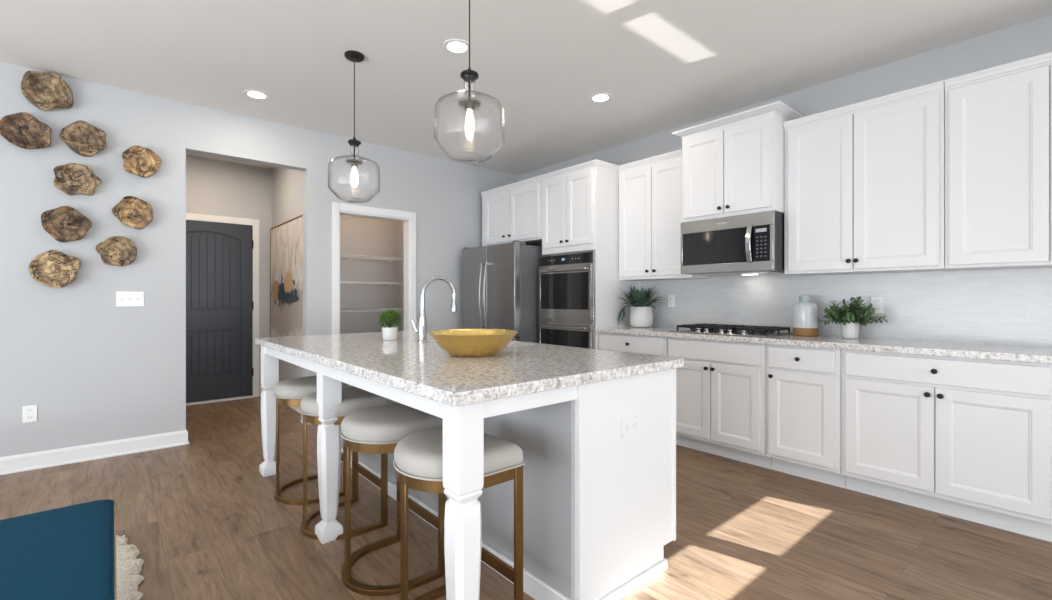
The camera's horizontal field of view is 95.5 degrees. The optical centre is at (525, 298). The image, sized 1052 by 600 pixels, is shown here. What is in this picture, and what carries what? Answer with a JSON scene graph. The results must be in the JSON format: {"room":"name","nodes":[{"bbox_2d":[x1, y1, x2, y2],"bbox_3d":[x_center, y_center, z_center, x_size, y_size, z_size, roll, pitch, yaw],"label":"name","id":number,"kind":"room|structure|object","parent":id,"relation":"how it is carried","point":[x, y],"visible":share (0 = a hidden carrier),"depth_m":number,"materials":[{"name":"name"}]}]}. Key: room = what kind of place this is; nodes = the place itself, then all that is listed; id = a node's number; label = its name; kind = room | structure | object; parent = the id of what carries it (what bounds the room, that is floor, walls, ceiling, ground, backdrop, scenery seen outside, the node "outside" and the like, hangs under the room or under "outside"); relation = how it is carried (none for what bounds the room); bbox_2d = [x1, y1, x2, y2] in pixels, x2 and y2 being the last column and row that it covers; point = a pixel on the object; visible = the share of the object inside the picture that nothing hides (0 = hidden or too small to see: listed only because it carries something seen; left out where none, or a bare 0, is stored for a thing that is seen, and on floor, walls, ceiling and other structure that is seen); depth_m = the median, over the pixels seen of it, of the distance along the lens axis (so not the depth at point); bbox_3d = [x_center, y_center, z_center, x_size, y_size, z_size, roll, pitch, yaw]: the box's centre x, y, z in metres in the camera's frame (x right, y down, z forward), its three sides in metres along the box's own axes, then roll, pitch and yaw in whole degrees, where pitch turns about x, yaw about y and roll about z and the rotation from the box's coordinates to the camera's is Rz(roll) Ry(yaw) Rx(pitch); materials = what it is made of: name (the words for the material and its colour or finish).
{"room":"kitchen","nodes":[
{"label":"kitchen","id":0,"kind":"room"},
{"bbox_2d":[186,156,271,395],"bbox_3d":[-3.956,-0.203,5.252,2.080,2.775,0.120,0,0,-41],"label":"wall","id":1,"kind":"structure","parent":0,"point":[213,187],"depth_m":5.65,"materials":[{"name":"grey paint"}]},
{"bbox_2d":[186,220,253,402],"bbox_3d":[-3.597,0.144,5.415,0.911,2.031,0.099,0,0,-41],"label":"door","id":2,"kind":"structure","parent":1,"relation":"in","point":[219,256],"depth_m":5.51,"materials":[{"name":"grey wood"}]},
{"bbox_2d":[186,213,258,405],"bbox_3d":[-3.615,0.117,5.427,1.055,2.135,0.060,0,0,-41],"label":"trim","id":3,"kind":"structure","parent":1,"relation":"attached to","point":[189,216],"depth_m":5.75,"materials":[{"name":"white paint"}]},
{"bbox_2d":[0,62,517,456],"bbox_3d":[-2.852,-0.203,3.893,7.175,2.775,0.120,0,0,-41],"label":"wall","id":4,"kind":"structure","parent":0,"point":[94,370],"depth_m":3.68,"materials":[{"name":"grey paint"}]},
{"bbox_2d":[0,112,50,148],"bbox_3d":[-3.420,-1.141,3.260,0.264,0.250,0.090,0,0,-41],"label":"disc","id":5,"kind":"object","parent":4,"relation":"attached to","point":[21,129],"visible":1,"depth_m":3.25,"materials":[{"name":"brown wood"}]},
{"bbox_2d":[22,405,36,422],"bbox_3d":[-3.432,0.799,3.306,0.072,0.115,0.009,0,0,-41],"label":"electrical outlet","id":6,"kind":"object","parent":4,"relation":"attached to","point":[29,413],"visible":1,"depth_m":3.30,"materials":[{"name":"white plastic"}]},
{"bbox_2d":[26,408,32,412],"bbox_3d":[-3.430,0.773,3.304,0.034,0.030,0.003,0,0,-41],"label":"receptacle","id":7,"kind":"object","parent":6,"relation":"attached to","point":[28,410],"depth_m":3.30,"materials":[{"name":"grey plastic"}]},
{"bbox_2d":[26,415,32,419],"bbox_3d":[-3.430,0.825,3.304,0.034,0.030,0.003,0,0,-41],"label":"receptacle","id":8,"kind":"object","parent":6,"relation":"attached to","point":[28,417],"depth_m":3.30,"materials":[{"name":"grey plastic"}]},
{"bbox_2d":[20,70,72,110],"bbox_3d":[-3.334,-1.437,3.334,0.259,0.276,0.091,0,0,-41],"label":"disc","id":9,"kind":"object","parent":4,"relation":"attached to","point":[47,91],"visible":1,"depth_m":3.32,"materials":[{"name":"brown wood"}]},
{"bbox_2d":[28,250,80,287],"bbox_3d":[-3.305,-0.204,3.359,0.264,0.267,0.091,0,0,-41],"label":"disc","id":10,"kind":"object","parent":4,"relation":"attached to","point":[51,268],"visible":1,"depth_m":3.35,"materials":[{"name":"brown wood"}]},
{"bbox_2d":[41,206,91,241],"bbox_3d":[-3.261,-0.523,3.397,0.262,0.257,0.091,0,0,-41],"label":"disc","id":11,"kind":"object","parent":4,"relation":"attached to","point":[63,223],"visible":1,"depth_m":3.38,"materials":[{"name":"brown wood"}]},
{"bbox_2d":[53,163,100,194],"bbox_3d":[-3.218,-0.848,3.434,0.251,0.235,0.091,0,0,-41],"label":"disc","id":12,"kind":"object","parent":4,"relation":"attached to","point":[70,178],"visible":1,"depth_m":3.42,"materials":[{"name":"brown wood"}]},
{"bbox_2d":[59,120,106,156],"bbox_3d":[-3.195,-1.149,3.454,0.252,0.252,0.091,0,0,-41],"label":"disc","id":13,"kind":"object","parent":4,"relation":"attached to","point":[83,138],"visible":1,"depth_m":3.45,"materials":[{"name":"brown wood"}]},
{"bbox_2d":[0,430,185,474],"bbox_3d":[-4.139,1.127,2.686,3.648,0.115,0.022,0,0,-41],"label":"baseboard","id":14,"kind":"structure","parent":4,"relation":"attached to","point":[68,455],"depth_m":3.50,"materials":[{"name":"white paint"}]},
{"bbox_2d":[96,236,136,265],"bbox_3d":[-3.059,-0.352,3.572,0.233,0.226,0.091,0,0,-41],"label":"disc","id":15,"kind":"object","parent":4,"relation":"attached to","point":[116,250],"visible":1,"depth_m":3.57,"materials":[{"name":"brown wood"}]},
{"bbox_2d":[116,291,143,306],"bbox_3d":[-3.026,0.005,3.656,0.165,0.115,0.010,0,0,-41],"label":"light switch","id":16,"kind":"object","parent":4,"relation":"attached to","point":[123,298],"visible":1,"depth_m":3.65,"materials":[{"name":"white plastic"}]},
{"bbox_2d":[112,196,152,228],"bbox_3d":[-2.988,-0.649,3.633,0.241,0.247,0.091,0,0,-41],"label":"disc","id":17,"kind":"object","parent":4,"relation":"attached to","point":[132,211],"visible":1,"depth_m":3.63,"materials":[{"name":"brown wood"}]},
{"bbox_2d":[122,145,160,177],"bbox_3d":[-2.947,-1.043,3.668,0.236,0.237,0.091,0,0,-41],"label":"disc","id":18,"kind":"object","parent":4,"relation":"attached to","point":[141,161],"visible":1,"depth_m":3.66,"materials":[{"name":"brown wood"}]},
{"bbox_2d":[186,430,188,443],"bbox_3d":[-2.793,1.127,3.934,0.022,0.115,0.134,0,0,-41],"label":"baseboard","id":19,"kind":"structure","parent":4,"relation":"attached to","point":[187,441],"depth_m":3.88,"materials":[{"name":"white paint"}]},
{"bbox_2d":[332,202,415,333],"bbox_3d":[-1.583,0.125,4.979,0.895,2.120,0.142,0,0,-41],"label":"trim","id":20,"kind":"structure","parent":4,"relation":"attached to","point":[409,218],"depth_m":5.02,"materials":[{"name":"white paint"}]},
{"bbox_2d":[272,167,302,381],"bbox_3d":[-2.591,-0.203,5.354,0.120,2.775,1.750,0,0,-41],"label":"wall","id":21,"kind":"structure","parent":0,"point":[287,184],"depth_m":5.39,"materials":[{"name":"grey paint"}]},
{"bbox_2d":[270,214,302,336],"bbox_3d":[-2.649,-0.170,5.297,0.038,1.350,1.360,0,0,-41],"label":"painting","id":22,"kind":"object","parent":21,"relation":"attached to","point":[286,238],"visible":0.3,"depth_m":5.26,"materials":[{"name":"multicoloured fabric"}]},
{"bbox_2d":[289,406,301,413],"bbox_3d":[-2.605,1.127,5.262,0.022,0.115,1.630,0,0,-41],"label":"baseboard","id":23,"kind":"structure","parent":21,"relation":"attached to","point":[296,408],"depth_m":5.02,"materials":[{"name":"white paint"}]},
{"bbox_2d":[340,215,397,333],"bbox_3d":[-2.206,-0.203,5.957,1.250,2.775,0.100,0,0,-41],"label":"wall","id":24,"kind":"structure","parent":0,"point":[364,236],"depth_m":6.05,"materials":[{"name":"grey paint"}]},
{"bbox_2d":[340,254,403,261],"bbox_3d":[-2.041,-0.490,5.765,1.240,0.030,0.405,0,0,-41],"label":"shelf","id":25,"kind":"object","parent":24,"relation":"attached to","point":[342,256],"visible":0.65,"depth_m":5.83,"materials":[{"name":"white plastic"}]},
{"bbox_2d":[340,281,403,284],"bbox_3d":[-2.041,-0.184,5.765,1.240,0.030,0.405,0,0,-41],"label":"shelf","id":26,"kind":"object","parent":24,"relation":"attached to","point":[349,282],"visible":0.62,"depth_m":5.83,"materials":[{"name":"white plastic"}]},
{"bbox_2d":[340,308,403,311],"bbox_3d":[-2.041,0.145,5.765,1.240,0.030,0.405,0,0,-41],"label":"shelf","id":27,"kind":"object","parent":24,"relation":"attached to","point":[395,309],"visible":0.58,"depth_m":5.69,"materials":[{"name":"white plastic"}]},
{"bbox_2d":[398,221,403,330],"bbox_3d":[-1.359,-0.203,6.008,0.100,2.775,1.130,0,0,-41],"label":"wall","id":28,"kind":"structure","parent":0,"point":[400,224],"depth_m":6.24,"materials":[{"name":"grey paint"}]},
{"bbox_2d":[0,0,1051,175],"bbox_3d":[0.113,-1.650,0.461,7.475,0.120,12.750,0,0,-41],"label":"ceiling","id":29,"kind":"structure","parent":0,"point":[664,65],"depth_m":3.12,"materials":[{"name":"white paint"}]},
{"bbox_2d":[243,90,269,99],"bbox_3d":[-2.103,-1.587,3.734,0.184,0.006,0.184,0,0,-41],"label":"recessed light","id":30,"kind":"object","parent":29,"relation":"in","point":[254,94],"visible":1,"depth_m":3.72,"materials":[{"name":"white paint"}]},
{"bbox_2d":[328,50,379,202],"bbox_3d":[-1.123,-1.113,3.127,0.324,0.955,0.324,0,0,-41],"label":"pendant light","id":31,"kind":"object","parent":29,"relation":"hanging from","point":[352,178],"visible":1,"depth_m":3.02,"materials":[{"name":"clear glass"}]},
{"bbox_2d":[442,39,471,54],"bbox_3d":[-0.435,-1.587,3.020,0.184,0.006,0.184,0,0,-41],"label":"recessed light","id":32,"kind":"object","parent":29,"relation":"in","point":[453,46],"visible":0.98,"depth_m":3.01,"materials":[{"name":"white paint"}]},
{"bbox_2d":[433,0,504,163],"bbox_3d":[-0.259,-1.113,2.188,0.324,0.955,0.324,0,0,-41],"label":"pendant light","id":33,"kind":"object","parent":29,"relation":"hanging from","point":[469,124],"visible":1,"depth_m":2.07,"materials":[{"name":"clear glass"}]},
{"bbox_2d":[589,93,611,102],"bbox_3d":[0.592,-1.587,3.789,0.184,0.006,0.184,0,0,-41],"label":"recessed light","id":34,"kind":"object","parent":29,"relation":"in","point":[598,97],"visible":1,"depth_m":3.78,"materials":[{"name":"white paint"}]},
{"bbox_2d":[0,396,1051,599],"bbox_3d":[0.113,1.235,0.461,7.475,0.100,12.750,0,0,-41],"label":"floor","id":35,"kind":"structure","parent":0,"point":[201,515],"depth_m":2.38,"materials":[{"name":"brown wood"}]},
{"bbox_2d":[0,499,116,599],"bbox_3d":[-1.568,0.954,0.960,1.134,0.463,1.154,0,0,-41],"label":"upholstered bench","id":36,"kind":"object","parent":35,"relation":"on","point":[68,552],"visible":1,"depth_m":1.35,"materials":[{"name":"teal fabric"}]},
{"bbox_2d":[116,535,144,599],"bbox_3d":[-1.995,1.164,1.661,1.091,0.040,1.483,0,0,-41],"label":"sheepskin rug","id":37,"kind":"object","parent":35,"relation":"on","point":[128,567],"visible":0.17,"depth_m":2.03,"materials":[{"name":"beige fur"}]},
{"bbox_2d":[273,376,348,503],"bbox_3d":[-1.344,0.844,2.936,0.367,0.682,0.432,0,0,-41],"label":"bar stool","id":38,"kind":"object","parent":35,"relation":"on","point":[289,392],"visible":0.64,"depth_m":2.81,"materials":[{"name":"gold metal"}]},
{"bbox_2d":[300,386,387,539],"bbox_3d":[-0.994,0.844,2.531,0.367,0.682,0.432,0,0,-41],"label":"bar stool","id":39,"kind":"object","parent":35,"relation":"on","point":[354,398],"visible":0.63,"depth_m":2.44,"materials":[{"name":"gold metal"}]},
{"bbox_2d":[340,403,445,595],"bbox_3d":[-0.615,0.844,2.092,0.367,0.682,0.432,0,0,-41],"label":"bar stool","id":40,"kind":"object","parent":35,"relation":"on","point":[377,429],"visible":0.79,"depth_m":1.98,"materials":[{"name":"gold metal"}]},
{"bbox_2d":[393,426,524,599],"bbox_3d":[-0.281,0.844,1.706,0.367,0.682,0.432,0,0,-41],"label":"bar stool","id":41,"kind":"object","parent":35,"relation":"on","point":[418,457],"visible":0.7,"depth_m":1.61,"materials":[{"name":"grey fabric"}]},
{"bbox_2d":[255,330,683,599],"bbox_3d":[-0.570,0.728,2.712,1.212,0.914,2.520,0,0,-41],"label":"kitchen island","id":42,"kind":"object","parent":35,"relation":"on","point":[599,505],"visible":0.88,"depth_m":1.90,"materials":[{"name":"white paint"}]},
{"bbox_2d":[255,330,683,406],"bbox_3d":[-0.570,0.291,2.712,1.212,0.040,2.520,0,0,-41],"label":"island countertop","id":43,"kind":"structure","parent":42,"relation":"on","point":[424,369],"depth_m":1.99,"materials":[{"name":"white stone"}]},
{"bbox_2d":[378,309,402,339],"bbox_3d":[-0.888,0.169,3.113,0.174,0.202,0.170,0,0,-41],"label":"potted plant","id":44,"kind":"object","parent":43,"relation":"on","point":[389,332],"visible":1,"depth_m":3.08,"materials":[{"name":"green plant"}]},
{"bbox_2d":[412,276,456,341],"bbox_3d":[-0.578,0.064,3.049,0.282,0.413,0.111,0,0,-41],"label":"kitchen faucet","id":45,"kind":"object","parent":43,"relation":"on","point":[421,332],"visible":1,"depth_m":2.96,"materials":[{"name":"silver metal"}]},
{"bbox_2d":[429,329,517,356],"bbox_3d":[-0.252,0.214,2.295,0.424,0.111,0.424,0,0,-41],"label":"decorative bowl","id":46,"kind":"object","parent":43,"relation":"on","point":[456,342],"visible":1,"depth_m":2.17,"materials":[{"name":"gold metal"}]},
{"bbox_2d":[621,415,638,437],"bbox_3d":[0.423,0.518,1.935,0.115,0.072,0.009,0,0,-41],"label":"electrical outlet","id":47,"kind":"object","parent":42,"relation":"attached to","point":[629,426],"visible":1,"depth_m":1.93,"materials":[{"name":"white paint"}]},
{"bbox_2d":[625,423,628,431],"bbox_3d":[0.405,0.518,1.916,0.030,0.034,0.003,0,0,-41],"label":"receptacle","id":48,"kind":"object","parent":47,"relation":"attached to","point":[626,424],"depth_m":1.91,"materials":[{"name":"grey plastic"}]},
{"bbox_2d":[633,421,636,429],"bbox_3d":[0.444,0.518,1.950,0.030,0.034,0.003,0,0,-41],"label":"receptacle","id":49,"kind":"object","parent":47,"relation":"attached to","point":[634,422],"depth_m":1.95,"materials":[{"name":"grey plastic"}]},
{"bbox_2d":[462,240,541,342],"bbox_3d":[-0.128,0.304,5.344,0.927,1.762,0.945,0,0,-41],"label":"refrigerator","id":50,"kind":"object","parent":35,"relation":"on","point":[500,282],"visible":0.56,"depth_m":4.93,"materials":[{"name":"grey metal"}]},
{"bbox_2d":[540,159,637,349],"bbox_3d":[0.633,-0.037,4.816,0.693,2.444,0.746,0,0,-41],"label":"tall cabinet","id":51,"kind":"object","parent":35,"relation":"on","point":[580,202],"visible":0.5,"depth_m":4.50,"materials":[{"name":"white paint"}]},
{"bbox_2d":[538,250,594,348],"bbox_3d":[0.572,0.189,4.774,0.652,1.258,0.712,0,0,-41],"label":"double wall oven","id":52,"kind":"object","parent":51,"relation":"in","point":[566,280],"visible":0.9,"depth_m":4.54,"materials":[{"name":"silver metal"}]},
{"bbox_2d":[599,332,667,356],"bbox_3d":[1.113,0.748,4.291,0.653,0.874,0.708,0,0,-41],"label":"base cabinet","id":53,"kind":"object","parent":35,"relation":"on","point":[638,344],"visible":0.24,"depth_m":4.06,"materials":[{"name":"white paint"}]},
{"bbox_2d":[668,337,771,468],"bbox_3d":[1.596,0.748,3.732,0.653,0.874,0.762,0,0,-41],"label":"base cabinet","id":54,"kind":"object","parent":35,"relation":"on","point":[721,385],"visible":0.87,"depth_m":3.49,"materials":[{"name":"white paint"}]},
{"bbox_2d":[766,344,845,487],"bbox_3d":[1.991,0.748,3.275,0.653,0.874,0.442,0,0,-41],"label":"base cabinet","id":55,"kind":"object","parent":35,"relation":"on","point":[803,384],"visible":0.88,"depth_m":3.07,"materials":[{"name":"white paint"}]},
{"bbox_2d":[841,349,1051,541],"bbox_3d":[2.429,0.748,2.768,0.653,0.874,0.892,0,0,-41],"label":"base cabinet","id":56,"kind":"object","parent":35,"relation":"on","point":[969,439],"visible":0.99,"depth_m":2.53,"materials":[{"name":"white paint"}]},
{"bbox_2d":[597,326,1051,363],"bbox_3d":[1.816,0.290,3.488,0.639,0.038,2.844,0,0,-41],"label":"countertop","id":57,"kind":"structure","parent":56,"relation":"on","point":[1002,352],"depth_m":2.84,"materials":[{"name":"white stone"}]},
{"bbox_2d":[618,283,666,327],"bbox_3d":[1.077,0.061,4.404,0.507,0.418,0.454,0,0,-41],"label":"potted plant","id":58,"kind":"object","parent":57,"relation":"on","point":[641,314],"visible":0.99,"depth_m":4.41,"materials":[{"name":"green plant"}]},
{"bbox_2d":[669,323,792,337],"bbox_3d":[1.592,0.243,3.741,0.510,0.054,0.750,0,0,-41],"label":"gas cooktop","id":59,"kind":"object","parent":57,"relation":"in","point":[716,329],"visible":1,"depth_m":3.61,"materials":[{"name":"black metal"}]},
{"bbox_2d":[792,295,817,335],"bbox_3d":[2.026,0.125,3.468,0.163,0.291,0.163,0,0,-41],"label":"ceramic canister","id":60,"kind":"object","parent":57,"relation":"on","point":[804,312],"visible":1,"depth_m":3.41,"materials":[{"name":"white ceramic"}]},
{"bbox_2d":[817,296,887,338],"bbox_3d":[2.198,0.128,3.216,0.384,0.286,0.334,0,0,19],"label":"potted plant","id":61,"kind":"object","parent":57,"relation":"on","point":[850,317],"visible":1,"depth_m":3.19,"materials":[{"name":"green plant"}]},
{"bbox_2d":[518,14,1051,280],"bbox_3d":[1.687,-0.203,4.220,0.120,2.775,8.820,0,0,-41],"label":"wall","id":62,"kind":"structure","parent":0,"point":[1032,38],"depth_m":3.22,"materials":[{"name":"grey paint"}]},
{"bbox_2d":[481,175,541,246],"bbox_3d":[0.045,-0.934,5.497,0.693,0.649,1.050,0,0,-41],"label":"upper cabinet","id":63,"kind":"object","parent":62,"relation":"attached to","point":[510,212],"visible":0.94,"depth_m":5.23,"materials":[{"name":"white paint"}]},
{"bbox_2d":[618,149,710,280],"bbox_3d":[1.237,-0.716,4.362,0.373,1.086,0.761,0,0,-41],"label":"upper cabinet","id":64,"kind":"object","parent":62,"relation":"attached to","point":[650,189],"visible":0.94,"depth_m":4.27,"materials":[{"name":"white paint"}]},
{"bbox_2d":[668,295,674,306],"bbox_3d":[1.363,0.025,4.481,0.009,0.115,0.072,0,0,-41],"label":"electrical outlet","id":65,"kind":"object","parent":62,"relation":"attached to","point":[671,298],"visible":1,"depth_m":4.48,"materials":[{"name":"white plastic"}]},
{"bbox_2d":[681,211,783,275],"bbox_3d":[1.653,-0.398,3.738,0.537,0.424,0.716,0,0,-41],"label":"microwave","id":66,"kind":"object","parent":62,"relation":"attached to","point":[753,243],"visible":0.97,"depth_m":3.54,"materials":[{"name":"silver metal"}]},
{"bbox_2d":[672,101,803,222],"bbox_3d":[1.661,-0.981,3.745,0.538,0.732,0.830,0,0,-41],"label":"upper cabinet","id":67,"kind":"object","parent":62,"relation":"attached to","point":[733,165],"visible":0.93,"depth_m":3.53,"materials":[{"name":"white paint"}]},
{"bbox_2d":[638,268,1051,346],"bbox_3d":[2.173,0.038,3.558,0.009,0.466,3.204,0,0,-41],"label":"backsplash","id":68,"kind":"structure","parent":62,"relation":"attached to","point":[993,306],"depth_m":3.20,"materials":[{"name":"white tile"}]},
{"bbox_2d":[783,80,953,275],"bbox_3d":[2.246,-0.716,3.194,0.373,1.086,0.873,0,0,-41],"label":"upper cabinet","id":69,"kind":"object","parent":62,"relation":"attached to","point":[864,181],"visible":0.95,"depth_m":3.05,"materials":[{"name":"white paint"}]},
{"bbox_2d":[871,296,883,312],"bbox_3d":[2.406,0.045,3.275,0.009,0.115,0.072,0,0,-41],"label":"electrical outlet","id":70,"kind":"object","parent":62,"relation":"attached to","point":[877,302],"visible":0.88,"depth_m":3.27,"materials":[{"name":"white plastic"}]},
{"bbox_2d":[944,52,1051,270],"bbox_3d":[2.818,-0.716,2.553,0.346,1.086,0.839,0,0,-41],"label":"upper cabinet","id":71,"kind":"object","parent":62,"relation":"attached to","point":[998,119],"visible":1,"depth_m":2.59,"materials":[{"name":"white paint"}]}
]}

